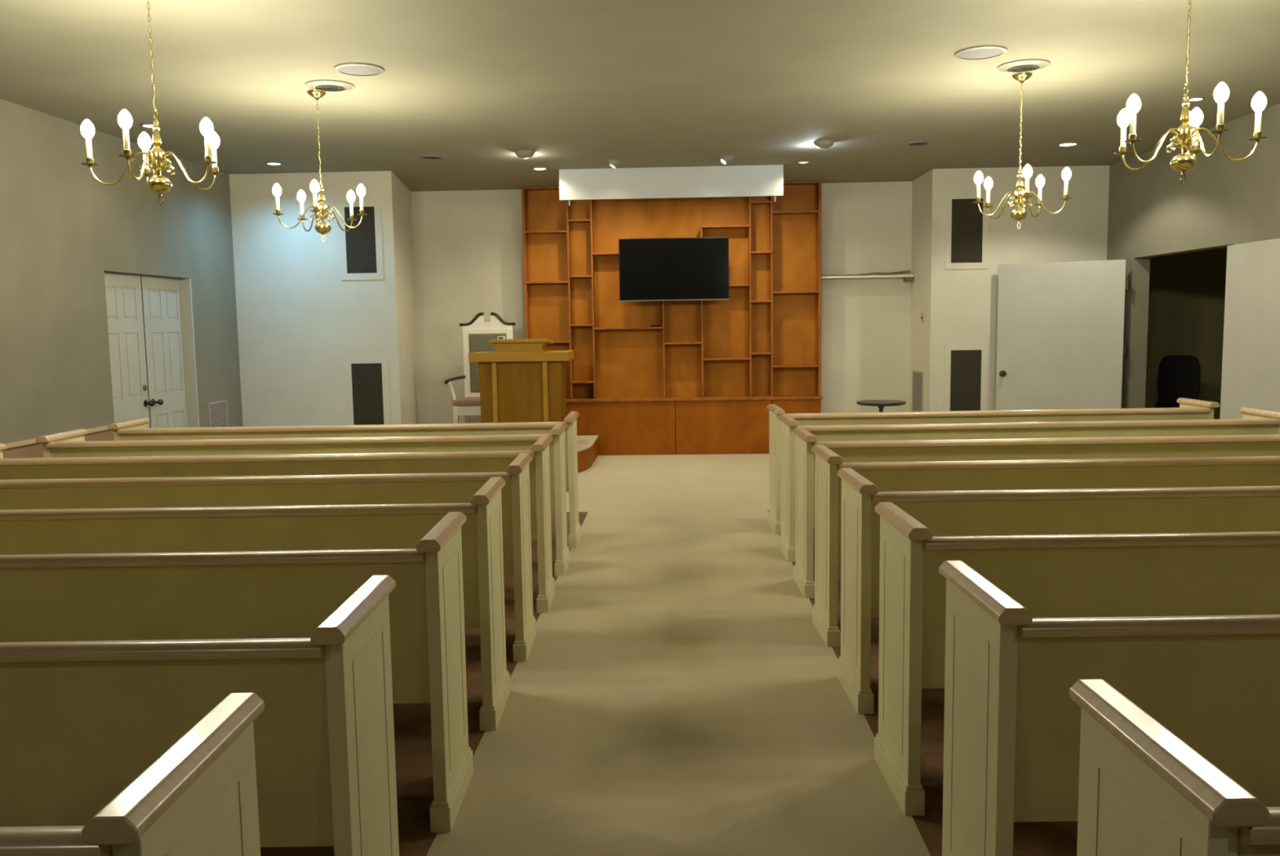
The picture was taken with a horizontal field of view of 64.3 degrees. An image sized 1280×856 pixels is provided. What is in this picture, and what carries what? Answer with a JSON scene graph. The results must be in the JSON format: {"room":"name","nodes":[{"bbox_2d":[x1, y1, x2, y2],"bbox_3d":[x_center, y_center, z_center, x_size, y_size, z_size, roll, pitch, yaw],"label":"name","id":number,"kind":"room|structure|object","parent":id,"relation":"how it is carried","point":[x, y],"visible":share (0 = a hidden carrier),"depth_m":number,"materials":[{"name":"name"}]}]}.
{"room":"house of worship","nodes":[
{"label":"house of worship","id":0,"kind":"room"},
{"bbox_2d":[0,98,243,444],"bbox_3d":[-4.742,-0.399,4.359,0.200,3.280,13.600,-1,6,2],"label":"wall","id":1,"kind":"structure","parent":0,"point":[61,228],"depth_m":8.22,"materials":[{"name":"paint"}]},
{"bbox_2d":[2,425,114,458],"bbox_3d":[-4.648,0.947,3.207,0.045,0.835,11.040,-1,6,2],"label":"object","id":2,"kind":"object","parent":1,"relation":"attached to","point":[29,448],"depth_m":7.54,"materials":[{"name":"brown wood"}]},
{"bbox_2d":[104,271,155,428],"bbox_3d":[-4.537,-0.306,9.032,0.123,2.119,0.772,-1,6,2],"label":"door","id":3,"kind":"structure","parent":1,"relation":"in","point":[124,294],"depth_m":9.07,"materials":[{"name":"white paint"}]},
{"bbox_2d":[140,275,189,427],"bbox_3d":[-4.503,-0.384,9.793,0.133,2.119,0.767,-1,6,2],"label":"door","id":4,"kind":"structure","parent":1,"relation":"in","point":[162,296],"depth_m":9.74,"materials":[{"name":"white paint"}]},
{"bbox_2d":[179,278,199,427],"bbox_3d":[-4.471,-0.419,10.159,0.100,2.127,0.025,-1,6,2],"label":"trim","id":5,"kind":"structure","parent":1,"relation":"attached to","point":[185,283],"depth_m":10.11,"materials":[{"name":"white paint"}]},
{"bbox_2d":[207,400,228,426],"bbox_3d":[-4.392,0.011,10.626,0.011,0.575,0.420,-1,6,2],"label":"air vent","id":6,"kind":"object","parent":1,"relation":"in","point":[217,411],"visible":0.45,"depth_m":10.61,"materials":[{"name":"grey metal"}]},
{"bbox_2d":[228,170,419,426],"bbox_3d":[-3.582,-1.193,11.925,1.960,3.280,1.690,-1,6,2],"label":"wall","id":7,"kind":"structure","parent":0,"point":[298,321],"depth_m":11.07,"materials":[{"name":"white paint"}]},
{"bbox_2d":[337,200,383,279],"bbox_3d":[-3.006,-2.024,10.962,0.465,0.845,0.011,-1,6,2],"label":"speaker","id":8,"kind":"object","parent":7,"relation":"in","point":[361,247],"visible":1,"depth_m":10.96,"materials":[{"name":"metal"}]},
{"bbox_2d":[344,356,391,425],"bbox_3d":[-2.975,-0.357,11.132,0.475,0.839,0.011,-1,6,2],"label":"speaker","id":9,"kind":"object","parent":7,"relation":"in","point":[366,378],"visible":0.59,"depth_m":11.12,"materials":[{"name":"metal"}]},
{"bbox_2d":[0,0,1279,191],"bbox_3d":[0.161,-2.239,4.894,10.000,0.120,15.400,-1,6,2],"label":"ceiling","id":10,"kind":"structure","parent":0,"point":[471,84],"depth_m":6.93,"materials":[{"name":"paint"}]},
{"bbox_2d":[141,123,159,128],"bbox_3d":[-3.976,-2.454,8.274,0.141,0.013,0.141,-1,6,2],"label":"recessed light","id":11,"kind":"object","parent":10,"relation":"in","point":[145,125],"visible":0.72,"depth_m":8.23,"materials":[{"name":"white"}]},
{"bbox_2d":[80,0,222,204],"bbox_3d":[-2.379,-1.619,4.974,0.646,1.048,0.618,-5,7,-35],"label":"chandelier","id":12,"kind":"object","parent":10,"relation":"hanging from","point":[158,184],"visible":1,"depth_m":4.94,"materials":[{"name":"gold metal"}]},
{"bbox_2d":[265,161,282,164],"bbox_3d":[-3.687,-2.662,10.261,0.166,0.013,0.166,-1,6,2],"label":"recessed light","id":13,"kind":"object","parent":10,"relation":"in","point":[269,162],"visible":1,"depth_m":10.23,"materials":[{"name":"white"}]},
{"bbox_2d":[272,89,367,242],"bbox_3d":[-2.259,-1.855,7.262,0.646,1.048,0.618,2,7,27],"label":"chandelier","id":14,"kind":"object","parent":10,"relation":"hanging from","point":[322,228],"visible":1,"depth_m":7.23,"materials":[{"name":"gold metal"}]},
{"bbox_2d":[305,80,355,91],"bbox_3d":[-2.132,-2.349,7.009,0.330,0.019,0.330,-1,6,2],"label":"ceiling vent","id":15,"kind":"object","parent":10,"relation":"in","point":[319,85],"visible":1,"depth_m":6.96,"materials":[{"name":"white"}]},
{"bbox_2d":[333,62,384,75],"bbox_3d":[-1.812,-2.313,6.579,0.316,0.014,0.316,-1,6,2],"label":"ceiling speaker","id":16,"kind":"object","parent":10,"relation":"attached to","point":[349,68],"visible":1,"depth_m":6.55,"materials":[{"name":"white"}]},
{"bbox_2d":[420,155,443,159],"bbox_3d":[-2.052,-2.668,10.046,0.224,0.007,0.224,-1,6,2],"label":"recessed light","id":17,"kind":"object","parent":10,"relation":"in","point":[428,157],"visible":1,"depth_m":10.03,"materials":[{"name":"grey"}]},
{"bbox_2d":[514,150,534,158],"bbox_3d":[-1.111,-2.633,9.822,0.196,0.061,0.196,-1,6,2],"label":"spotlight","id":18,"kind":"object","parent":10,"relation":"attached to","point":[520,153],"visible":1,"depth_m":9.76,"materials":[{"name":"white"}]},
{"bbox_2d":[532,167,546,169],"bbox_3d":[-1.068,-2.764,10.860,0.159,0.013,0.159,-1,6,2],"label":"recessed light","id":19,"kind":"object","parent":10,"relation":"in","point":[533,168],"visible":1,"depth_m":10.82,"materials":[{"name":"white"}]},
{"bbox_2d":[606,159,623,168],"bbox_3d":[-0.252,-2.699,10.428,0.176,0.079,0.176,-1,6,2],"label":"spotlight","id":20,"kind":"object","parent":10,"relation":"attached to","point":[612,162],"visible":1,"depth_m":10.38,"materials":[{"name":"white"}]},
{"bbox_2d":[559,164,783,205],"bbox_3d":[0.332,-2.609,10.945,2.400,0.380,0.060,-1,6,2],"label":"valance","id":21,"kind":"object","parent":10,"relation":"hanging from","point":[750,180],"visible":1,"depth_m":10.91,"materials":[{"name":"grey"}]},
{"bbox_2d":[718,155,735,164],"bbox_3d":[0.875,-2.703,10.284,0.176,0.077,0.176,-1,6,2],"label":"spotlight","id":22,"kind":"object","parent":10,"relation":"attached to","point":[724,158],"visible":1,"depth_m":10.24,"materials":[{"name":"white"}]},
{"bbox_2d":[796,160,809,163],"bbox_3d":[1.716,-2.790,10.701,0.141,0.013,0.141,-1,6,2],"label":"recessed light","id":23,"kind":"object","parent":10,"relation":"in","point":[799,162],"visible":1,"depth_m":10.66,"materials":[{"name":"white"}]},
{"bbox_2d":[813,140,834,148],"bbox_3d":[1.721,-2.646,9.526,0.196,0.061,0.196,-1,6,2],"label":"spotlight","id":24,"kind":"object","parent":10,"relation":"attached to","point":[819,144],"visible":1,"depth_m":9.46,"materials":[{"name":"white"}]},
{"bbox_2d":[906,141,929,146],"bbox_3d":[2.641,-2.702,9.675,0.224,0.007,0.224,-1,6,2],"label":"recessed light","id":25,"kind":"object","parent":10,"relation":"in","point":[915,143],"visible":1,"depth_m":9.66,"materials":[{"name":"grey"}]},
{"bbox_2d":[954,44,1007,59],"bbox_3d":[2.141,-2.355,6.398,0.316,0.014,0.316,-1,6,2],"label":"ceiling speaker","id":26,"kind":"object","parent":10,"relation":"attached to","point":[980,52],"visible":1,"depth_m":6.37,"materials":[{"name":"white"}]},
{"bbox_2d":[972,71,1071,229],"bbox_3d":[2.622,-1.911,7.075,0.646,1.048,0.618,-4,6,-25],"label":"chandelier","id":27,"kind":"object","parent":10,"relation":"hanging from","point":[1020,214],"visible":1,"depth_m":7.04,"materials":[{"name":"gold metal"}]},
{"bbox_2d":[997,58,1050,72],"bbox_3d":[2.542,-2.395,6.751,0.330,0.019,0.330,-1,6,2],"label":"ceiling vent","id":28,"kind":"object","parent":10,"relation":"in","point":[1028,64],"visible":1,"depth_m":6.70,"materials":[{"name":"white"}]},
{"bbox_2d":[1057,142,1078,146],"bbox_3d":[4.135,-2.739,9.841,0.192,0.013,0.192,-1,6,2],"label":"recessed light","id":29,"kind":"object","parent":10,"relation":"in","point":[1068,144],"visible":1,"depth_m":9.80,"materials":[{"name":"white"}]},
{"bbox_2d":[1114,0,1266,183],"bbox_3d":[2.532,-1.673,4.767,0.646,1.048,0.618,-5,7,-35],"label":"chandelier","id":30,"kind":"object","parent":10,"relation":"hanging from","point":[1182,162],"visible":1,"depth_m":4.74,"materials":[{"name":"gold metal"}]},
{"bbox_2d":[1187,97,1204,101],"bbox_3d":[4.294,-2.540,7.869,0.115,0.013,0.115,-1,6,2],"label":"recessed light","id":31,"kind":"object","parent":10,"relation":"in","point":[1193,99],"visible":0.98,"depth_m":7.85,"materials":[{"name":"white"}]},
{"bbox_2d":[410,181,912,443],"bbox_3d":[0.468,-1.331,12.667,10.000,3.280,0.110,-1,6,2],"label":"wall","id":32,"kind":"structure","parent":0,"point":[468,249],"depth_m":12.58,"materials":[{"name":"white paint"}]},
{"bbox_2d":[521,181,822,455],"bbox_3d":[0.399,-1.312,12.484,3.627,3.280,0.248,-1,6,2],"label":"wall","id":33,"kind":"structure","parent":32,"relation":"attached to","point":[722,362],"depth_m":12.54,"materials":[{"name":"orange wood"}]},
{"bbox_2d":[524,230,567,234],"bbox_3d":[-1.140,-2.392,12.438,0.528,0.022,0.203,-1,6,2],"label":"shelf","id":34,"kind":"object","parent":33,"relation":"attached to","point":[526,232],"depth_m":12.35,"materials":[{"name":"brown wood"}]},
{"bbox_2d":[524,280,568,284],"bbox_3d":[-1.130,-1.786,12.500,0.528,0.022,0.203,-1,6,2],"label":"shelf","id":35,"kind":"object","parent":33,"relation":"attached to","point":[526,282],"depth_m":12.41,"materials":[{"name":"brown wood"}]},
{"bbox_2d":[553,340,569,342],"bbox_3d":[-1.119,-1.064,12.574,0.528,0.022,0.203,-1,6,2],"label":"shelf","id":36,"kind":"object","parent":33,"relation":"attached to","point":[554,341],"depth_m":12.47,"materials":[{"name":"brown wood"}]},
{"bbox_2d":[567,218,591,222],"bbox_3d":[-0.731,-2.523,12.409,0.282,0.022,0.203,-1,6,2],"label":"shelf","id":37,"kind":"object","parent":33,"relation":"attached to","point":[569,220],"depth_m":12.35,"materials":[{"name":"brown wood"}]},
{"bbox_2d":[568,275,591,278],"bbox_3d":[-0.721,-1.856,12.478,0.282,0.022,0.203,-1,6,2],"label":"shelf","id":38,"kind":"object","parent":33,"relation":"attached to","point":[570,276],"depth_m":12.38,"materials":[{"name":"brown wood"}]},
{"bbox_2d":[569,324,592,326],"bbox_3d":[-0.712,-1.266,12.538,0.282,0.022,0.203,-1,6,2],"label":"shelf","id":39,"kind":"object","parent":33,"relation":"attached to","point":[571,325],"depth_m":12.44,"materials":[{"name":"brown wood"}]},
{"bbox_2d":[571,380,594,383],"bbox_3d":[-0.701,-0.572,12.610,0.282,0.022,0.203,-1,6,2],"label":"shelf","id":40,"kind":"object","parent":33,"relation":"attached to","point":[572,381],"depth_m":12.51,"materials":[{"name":"brown wood"}]},
{"bbox_2d":[591,252,618,255],"bbox_3d":[-0.152,-2.129,12.429,0.852,0.022,0.203,-1,6,2],"label":"shelf","id":41,"kind":"object","parent":33,"relation":"attached to","point":[593,253],"depth_m":12.34,"materials":[{"name":"brown wood"}]},
{"bbox_2d":[593,326,663,329],"bbox_3d":[-0.138,-1.228,12.521,0.852,0.022,0.203,-1,6,2],"label":"shelf","id":42,"kind":"object","parent":33,"relation":"attached to","point":[594,327],"depth_m":12.43,"materials":[{"name":"brown wood"}]},
{"bbox_2d":[650,324,662,327],"bbox_3d":[0.201,-1.254,12.483,0.140,0.024,0.090,-1,6,2],"label":"box","id":43,"kind":"object","parent":33,"relation":"on","point":[651,326],"visible":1,"depth_m":12.44,"materials":[{"name":"black plastic"}]},
{"bbox_2d":[618,236,728,301],"bbox_3d":[0.403,-1.912,12.325,1.310,0.739,0.394,-1,6,-1],"label":"television","id":44,"kind":"object","parent":33,"relation":"attached to","point":[669,268],"visible":1,"depth_m":12.13,"materials":[{"name":"black plastic"}]},
{"bbox_2d":[663,342,702,344],"bbox_3d":[0.528,-1.044,12.515,0.464,0.022,0.203,-1,6,2],"label":"shelf","id":45,"kind":"object","parent":33,"relation":"attached to","point":[664,343],"depth_m":12.42,"materials":[{"name":"brown wood"}]},
{"bbox_2d":[701,224,750,229],"bbox_3d":[1.035,-2.440,12.353,0.581,0.022,0.203,-1,6,2],"label":"shelf","id":46,"kind":"object","parent":33,"relation":"attached to","point":[703,226],"depth_m":12.32,"materials":[{"name":"brown wood"}]},
{"bbox_2d":[702,357,750,360],"bbox_3d":[1.059,-0.851,12.516,0.581,0.022,0.203,-1,6,2],"label":"shelf","id":47,"kind":"object","parent":33,"relation":"attached to","point":[704,358],"depth_m":12.43,"materials":[{"name":"brown wood"}]},
{"bbox_2d":[728,284,750,287],"bbox_3d":[1.046,-1.736,12.425,0.581,0.022,0.203,-1,6,2],"label":"shelf","id":48,"kind":"object","parent":33,"relation":"attached to","point":[730,285],"depth_m":12.32,"materials":[{"name":"brown wood"}]},
{"bbox_2d":[750,251,771,254],"bbox_3d":[1.463,-2.129,12.369,0.254,0.022,0.203,-1,6,2],"label":"shelf","id":49,"kind":"object","parent":33,"relation":"attached to","point":[751,252],"depth_m":12.28,"materials":[{"name":"brown wood"}]},
{"bbox_2d":[750,200,771,204],"bbox_3d":[1.454,-2.723,12.308,0.254,0.022,0.203,-1,6,2],"label":"shelf","id":50,"kind":"object","parent":33,"relation":"attached to","point":[752,202],"depth_m":12.22,"materials":[{"name":"brown wood"}]},
{"bbox_2d":[751,300,771,302],"bbox_3d":[1.472,-1.544,12.429,0.254,0.022,0.203,-1,6,2],"label":"shelf","id":51,"kind":"object","parent":33,"relation":"attached to","point":[752,301],"depth_m":12.33,"materials":[{"name":"brown wood"}]},
{"bbox_2d":[751,351,772,355],"bbox_3d":[1.482,-0.917,12.493,0.254,0.022,0.203,-1,6,2],"label":"shelf","id":52,"kind":"object","parent":33,"relation":"attached to","point":[752,353],"depth_m":12.40,"materials":[{"name":"brown wood"}]},
{"bbox_2d":[772,364,819,367],"bbox_3d":[1.902,-0.760,12.494,0.571,0.022,0.203,-1,6,2],"label":"shelf","id":53,"kind":"object","parent":33,"relation":"attached to","point":[773,366],"depth_m":12.40,"materials":[{"name":"brown wood"}]},
{"bbox_2d":[772,290,819,293],"bbox_3d":[1.888,-1.653,12.402,0.571,0.022,0.203,-1,6,2],"label":"shelf","id":54,"kind":"object","parent":33,"relation":"attached to","point":[773,291],"depth_m":12.31,"materials":[{"name":"brown wood"}]},
{"bbox_2d":[772,210,820,214],"bbox_3d":[1.874,-2.605,12.305,0.571,0.022,0.203,-1,6,2],"label":"shelf","id":55,"kind":"object","parent":33,"relation":"attached to","point":[774,212],"depth_m":12.22,"materials":[{"name":"brown wood"}]},
{"bbox_2d":[821,275,914,281],"bbox_3d":[2.751,-1.817,12.390,1.115,0.072,0.168,-1,6,2],"label":"wall shelf","id":56,"kind":"object","parent":32,"relation":"attached to","point":[906,277],"visible":0.86,"depth_m":12.31,"materials":[{"name":"white paint"}]},
{"bbox_2d":[821,270,910,275],"bbox_3d":[2.744,-1.884,12.409,1.082,0.059,0.053,-1,6,2],"label":"garland","id":57,"kind":"object","parent":56,"relation":"on","point":[907,271],"visible":0.98,"depth_m":12.40,"materials":[{"name":"grey fabric"}]},
{"bbox_2d":[260,511,1077,855],"bbox_3d":[1.945,1.031,6.071,13.400,0.120,17.200,-1,6,2],"label":"floor","id":58,"kind":"structure","parent":0,"point":[411,722],"depth_m":3.83,"materials":[{"name":"brown wood"}]},
{"bbox_2d":[426,453,930,855],"bbox_3d":[0.207,1.095,5.105,9.580,0.003,14.940,-1,6,2],"label":"floor","id":59,"kind":"structure","parent":58,"relation":"on","point":[677,692],"depth_m":4.27,"materials":[{"name":"beige carpet"}]},
{"bbox_2d":[0,693,264,855],"bbox_3d":[-2.340,1.005,1.671,3.335,0.962,0.490,-1,6,0],"label":"pew","id":60,"kind":"object","parent":59,"relation":"on","point":[199,797],"visible":1,"depth_m":1.57,"materials":[{"name":"beige paint"}]},
{"bbox_2d":[0,575,399,855],"bbox_3d":[-2.308,0.916,2.529,3.335,0.962,0.490,-1,6,0],"label":"pew","id":61,"kind":"object","parent":59,"relation":"on","point":[80,722],"visible":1,"depth_m":2.33,"materials":[{"name":"beige paint"}]},
{"bbox_2d":[0,511,473,833],"bbox_3d":[-2.275,0.823,3.434,3.335,0.962,0.490,-1,6,0],"label":"pew","id":62,"kind":"object","parent":59,"relation":"on","point":[252,594],"visible":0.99,"depth_m":3.23,"materials":[{"name":"beige paint"}]},
{"bbox_2d":[0,477,510,731],"bbox_3d":[-2.245,0.739,4.249,3.335,0.962,0.490,-1,6,0],"label":"pew","id":63,"kind":"object","parent":59,"relation":"on","point":[351,526],"visible":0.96,"depth_m":4.03,"materials":[{"name":"beige paint"}]},
{"bbox_2d":[0,453,536,662],"bbox_3d":[-2.214,0.653,5.079,3.335,0.962,0.490,-1,6,0],"label":"pew","id":64,"kind":"object","parent":59,"relation":"on","point":[453,487],"visible":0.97,"depth_m":4.85,"materials":[{"name":"beige paint"}]},
{"bbox_2d":[0,435,555,613],"bbox_3d":[-2.184,0.569,5.899,3.335,0.962,0.490,-1,6,0],"label":"pew","id":65,"kind":"object","parent":59,"relation":"on","point":[454,461],"visible":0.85,"depth_m":5.67,"materials":[{"name":"beige paint"}]},
{"bbox_2d":[35,422,569,577],"bbox_3d":[-2.153,0.482,6.734,3.335,0.962,0.490,-1,6,0],"label":"pew","id":66,"kind":"object","parent":59,"relation":"on","point":[68,444],"visible":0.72,"depth_m":6.50,"materials":[{"name":"beige paint"}]},
{"bbox_2d":[107,411,581,548],"bbox_3d":[-2.123,0.399,7.549,3.335,0.962,0.490,-1,6,0],"label":"pew","id":67,"kind":"object","parent":59,"relation":"on","point":[136,429],"visible":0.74,"depth_m":7.31,"materials":[{"name":"beige paint"}]},
{"bbox_2d":[577,435,598,473],"bbox_3d":[-1.655,0.318,11.722,2.232,0.256,1.742,-1,6,2],"label":"platform","id":68,"kind":"object","parent":59,"relation":"on","point":[587,446],"visible":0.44,"depth_m":11.52,"materials":[{"name":"brown wood"}]},
{"bbox_2d":[444,311,515,423],"bbox_3d":[-1.825,-0.606,12.041,0.879,1.522,0.510,-1,6,2],"label":"chair","id":69,"kind":"object","parent":68,"relation":"on","point":[477,335],"visible":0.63,"depth_m":12.19,"materials":[{"name":"white paint"}]},
{"bbox_2d":[452,396,480,406],"bbox_3d":[-1.821,-0.317,12.061,0.710,0.075,0.490,-1,6,2],"label":"seat cushion","id":70,"kind":"object","parent":69,"relation":"on","point":[466,401],"depth_m":11.83,"materials":[{"name":"fabric"}]},
{"bbox_2d":[468,333,506,392],"bbox_3d":[-1.819,-0.779,12.235,0.450,0.700,0.050,-1,6,2],"label":"cushion","id":71,"kind":"object","parent":69,"relation":"on","point":[477,342],"depth_m":12.20,"materials":[{"name":"grey fabric"}]},
{"bbox_2d":[468,338,573,422],"bbox_3d":[-1.298,-0.388,11.360,1.090,1.212,0.590,-1,6,2],"label":"pulpit","id":72,"kind":"object","parent":68,"relation":"on","point":[514,378],"visible":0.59,"depth_m":11.13,"materials":[{"name":"brown wood"}]},
{"bbox_2d":[497,336,505,339],"bbox_3d":[-1.512,-0.981,11.104,0.075,0.038,0.053,-1,6,2],"label":"box","id":73,"kind":"object","parent":72,"relation":"on","point":[499,337],"visible":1,"depth_m":11.08,"materials":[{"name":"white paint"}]},
{"bbox_2d":[468,350,573,362],"bbox_3d":[-1.304,-0.799,11.318,1.090,0.100,0.590,-1,6,2],"label":"countertop","id":74,"kind":"structure","parent":72,"relation":"on","point":[557,355],"depth_m":11.03,"materials":[{"name":"brown wood"}]},
{"bbox_2d":[856,400,906,412],"bbox_3d":[2.608,0.075,11.027,0.524,0.725,0.524,-1,6,2],"label":"pedestal table","id":75,"kind":"object","parent":59,"relation":"on","point":[880,404],"visible":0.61,"depth_m":10.86,"materials":[{"name":"black laminate"}]},
{"bbox_2d":[766,397,1219,534],"bbox_3d":[2.683,0.286,7.922,3.335,0.962,0.490,-1,6,0],"label":"pew","id":76,"kind":"object","parent":59,"relation":"on","point":[1188,409],"visible":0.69,"depth_m":7.69,"materials":[{"name":"beige paint"}]},
{"bbox_2d":[777,407,1279,562],"bbox_3d":[2.649,0.380,7.018,3.335,0.962,0.490,-1,6,0],"label":"pew","id":77,"kind":"object","parent":59,"relation":"on","point":[1255,421],"visible":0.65,"depth_m":6.79,"materials":[{"name":"beige paint"}]},
{"bbox_2d":[792,427,1279,599],"bbox_3d":[2.616,0.473,6.113,3.335,0.962,0.490,-1,6,0],"label":"pew","id":78,"kind":"object","parent":59,"relation":"on","point":[1217,446],"visible":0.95,"depth_m":5.88,"materials":[{"name":"beige paint"}]},
{"bbox_2d":[811,444,1279,647],"bbox_3d":[2.583,0.565,5.218,3.335,0.962,0.490,-1,6,0],"label":"pew","id":79,"kind":"object","parent":59,"relation":"on","point":[1243,471],"visible":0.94,"depth_m":4.99,"materials":[{"name":"beige paint"}]},
{"bbox_2d":[836,467,1279,714],"bbox_3d":[2.551,0.654,4.354,3.335,0.962,0.490,-1,6,0],"label":"pew","id":80,"kind":"object","parent":59,"relation":"on","point":[1217,508],"visible":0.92,"depth_m":4.14,"materials":[{"name":"beige paint"}]},
{"bbox_2d":[874,502,1279,816],"bbox_3d":[2.519,0.743,3.489,3.335,0.962,0.490,-1,6,0],"label":"pew","id":81,"kind":"object","parent":59,"relation":"on","point":[1211,573],"visible":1,"depth_m":3.29,"materials":[{"name":"beige paint"}]},
{"bbox_2d":[938,560,1279,855],"bbox_3d":[2.486,0.836,2.587,3.335,0.962,0.490,-1,6,0],"label":"pew","id":82,"kind":"object","parent":59,"relation":"on","point":[1012,723],"visible":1,"depth_m":2.40,"materials":[{"name":"beige paint"}]},
{"bbox_2d":[1069,680,1279,855],"bbox_3d":[2.452,0.931,1.666,3.335,0.962,0.490,-1,6,0],"label":"pew","id":83,"kind":"object","parent":59,"relation":"on","point":[1143,791],"visible":1,"depth_m":1.59,"materials":[{"name":"beige paint"}]},
{"bbox_2d":[1155,355,1200,408],"bbox_3d":[6.756,-0.352,12.728,0.566,1.123,0.590,2,7,28],"label":"office chair","id":84,"kind":"object","parent":58,"relation":"on","point":[1179,376],"visible":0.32,"depth_m":12.47,"materials":[{"name":"black fabric"}]},
{"bbox_2d":[909,164,1109,411],"bbox_3d":[4.359,-1.320,11.971,2.110,3.280,0.990,-1,6,2],"label":"wall","id":85,"kind":"structure","parent":0,"point":[957,306],"depth_m":11.42,"materials":[{"name":"white paint"}]},
{"bbox_2d":[911,370,923,411],"bbox_3d":[3.315,-0.380,12.172,0.011,0.600,0.500,-1,6,2],"label":"air vent","id":86,"kind":"object","parent":85,"relation":"in","point":[917,376],"visible":0.77,"depth_m":12.16,"materials":[{"name":"grey metal"}]},
{"bbox_2d":[943,343,987,411],"bbox_3d":[3.700,-0.535,11.572,0.484,0.840,0.011,-1,6,2],"label":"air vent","id":87,"kind":"object","parent":85,"relation":"in","point":[966,365],"visible":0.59,"depth_m":11.56,"materials":[{"name":"fabric"}]},
{"bbox_2d":[944,191,989,269],"bbox_3d":[3.659,-2.208,11.401,0.485,0.846,0.011,-1,6,2],"label":"speaker","id":88,"kind":"object","parent":85,"relation":"in","point":[966,228],"visible":0.96,"depth_m":11.40,"materials":[{"name":"fabric"}]},
{"bbox_2d":[1144,247,1226,419],"bbox_3d":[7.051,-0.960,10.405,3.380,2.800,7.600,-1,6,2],"label":"doorway","id":89,"kind":"structure","parent":0,"point":[1187,292],"depth_m":14.00,"materials":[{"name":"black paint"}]},
{"bbox_2d":[1106,102,1279,408],"bbox_3d":[5.048,-0.547,4.334,0.170,3.280,14.300,-1,6,2],"label":"wall","id":90,"kind":"structure","parent":0,"point":[1222,202],"depth_m":9.65,"materials":[{"name":"paint"}]},
{"bbox_2d":[995,259,1128,410],"bbox_3d":[4.549,-0.698,11.049,1.313,2.185,0.128,2,7,29],"label":"door","id":91,"kind":"structure","parent":90,"relation":"in","point":[1060,332],"depth_m":11.03,"materials":[{"name":"white paint"}]},
{"bbox_2d":[1219,238,1279,419],"bbox_3d":[5.064,-0.418,8.242,0.045,2.185,1.284,-1,6,2],"label":"door","id":92,"kind":"structure","parent":90,"relation":"in","point":[1251,361],"depth_m":8.40,"materials":[{"name":"white paint"}]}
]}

